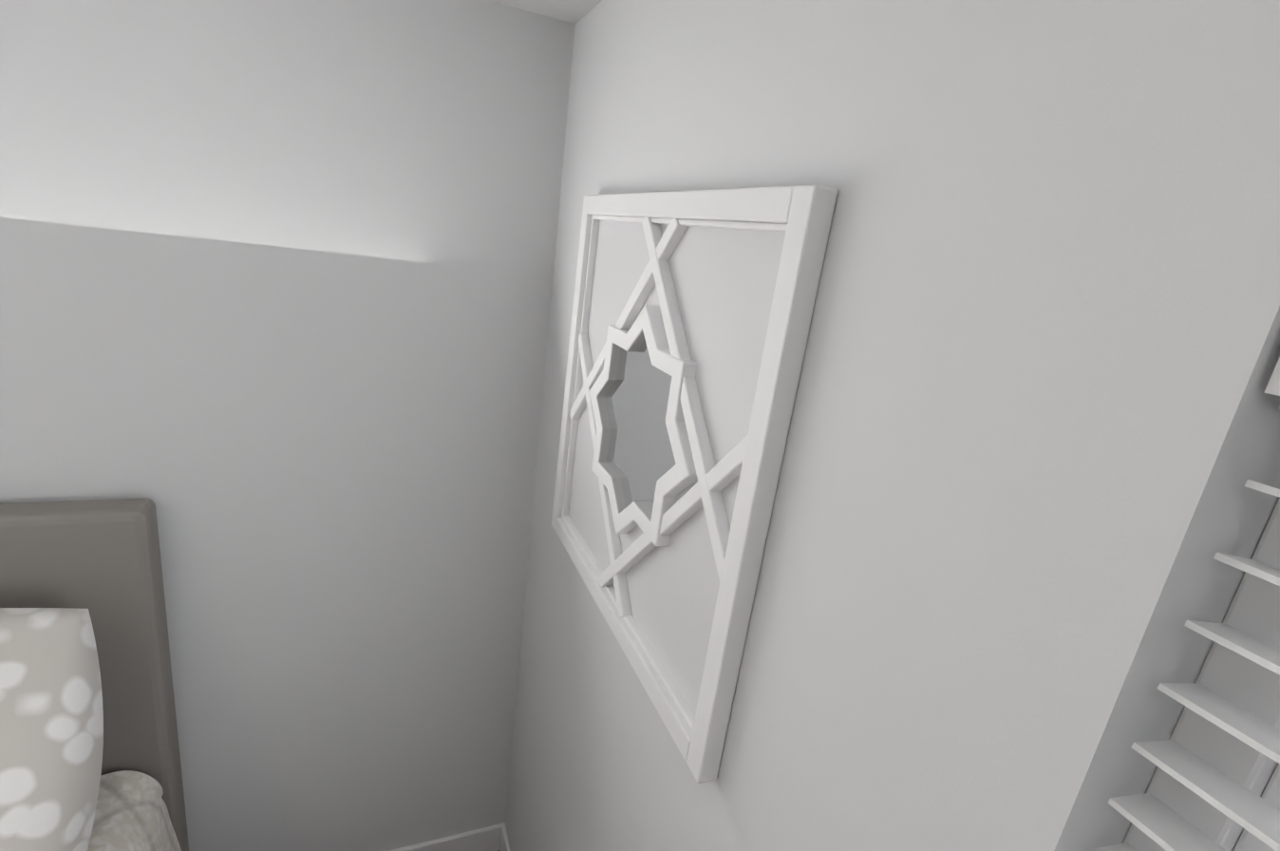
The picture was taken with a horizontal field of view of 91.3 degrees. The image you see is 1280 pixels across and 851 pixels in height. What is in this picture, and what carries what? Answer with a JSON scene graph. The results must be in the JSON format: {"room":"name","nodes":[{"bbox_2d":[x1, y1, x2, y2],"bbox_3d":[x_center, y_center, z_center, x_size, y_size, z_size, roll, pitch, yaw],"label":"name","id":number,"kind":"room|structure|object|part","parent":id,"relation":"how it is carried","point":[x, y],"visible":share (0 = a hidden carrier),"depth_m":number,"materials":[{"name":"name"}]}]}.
{"room":"bedroom","nodes":[
{"label":"bedroom","id":0,"kind":"room"},
{"bbox_2d":[0,0,575,850],"bbox_3d":[-1.932,0.221,1.116,3.500,2.440,0.120,0,18,-23],"label":"wall","id":1,"kind":"structure","parent":0,"point":[275,285],"depth_m":1.42,"materials":[{"name":"white paint"}]},
{"bbox_2d":[389,823,500,850],"bbox_3d":[-2.062,1.352,1.383,3.450,0.105,0.014,0,18,-23],"label":"baseboard","id":2,"kind":"structure","parent":1,"relation":"attached to","point":[493,837],"depth_m":2.02,"materials":[{"name":"white wood"}]},
{"bbox_2d":[489,0,602,23],"bbox_3d":[-1.034,-0.373,-0.950,3.740,0.080,4.040,0,18,-23],"label":"ceiling","id":3,"kind":"structure","parent":0,"point":[574,11],"depth_m":1.33,"materials":[{"name":"grey paint"}]},
{"bbox_2d":[505,0,1279,850],"bbox_3d":[0.479,0.838,0.128,0.150,2.440,4.040,0,18,-23],"label":"wall","id":4,"kind":"structure","parent":0,"point":[1031,448],"depth_m":0.49,"materials":[{"name":"white paint"}]},
{"bbox_2d":[497,822,510,850],"bbox_3d":[0.254,1.948,0.423,0.014,0.105,3.800,0,18,-23],"label":"baseboard","id":5,"kind":"structure","parent":4,"relation":"attached to","point":[503,844],"depth_m":2.04,"materials":[{"name":"white wood"}]},
{"bbox_2d":[551,185,837,783],"bbox_3d":[-0.006,0.000,1.037,0.029,0.730,0.750,0,18,-23],"label":"mirror","id":6,"kind":"object","parent":4,"relation":"attached to","point":[800,216],"depth_m":0.88,"materials":[{"name":"white"}]},
{"bbox_3d":[0.000,0.000,1.040,0.004,0.332,0.365,0,18,-23],"label":"art mirror glass","id":7,"kind":"part","parent":6,"relation":"part of","materials":[{"name":"grey mirror"}]},
{"bbox_3d":[0.005,0.000,1.042,0.005,0.710,0.730,0,18,-23],"label":"back of the art mirror","id":8,"kind":"part","parent":6,"relation":"part of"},
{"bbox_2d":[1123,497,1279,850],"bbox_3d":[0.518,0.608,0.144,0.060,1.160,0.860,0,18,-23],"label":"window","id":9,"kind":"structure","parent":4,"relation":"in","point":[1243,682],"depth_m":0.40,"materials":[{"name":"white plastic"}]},
{"bbox_2d":[1087,356,1279,850],"bbox_3d":[0.456,0.577,0.106,0.070,1.093,0.852,0,18,-23],"label":"window blinds","id":10,"kind":"object","parent":9,"relation":"attached to","point":[1162,824],"visible":0.89,"depth_m":0.37,"materials":[{"name":"white plastic"}]},
{"bbox_3d":[-1.368,2.005,-0.219,3.740,0.060,3.980,0,18,-23],"label":"floor","id":11,"kind":"structure","parent":0,"visible":0},
{"bbox_2d":[0,498,188,850],"bbox_3d":[-1.620,1.145,0.124,2.082,1.320,2.396,0,18,-23],"label":"bed","id":12,"kind":"object","parent":11,"relation":"on","point":[89,755],"visible":1,"depth_m":1.27,"materials":[{"name":"grey fabric"}]},
{"bbox_2d":[0,607,103,850],"bbox_3d":[-1.463,0.614,1.033,0.920,0.580,0.305,1,-4,-22],"label":"pillow","id":13,"kind":"object","parent":12,"relation":"on","point":[51,713],"depth_m":1.13,"materials":[{"name":"fabric"}]}
]}

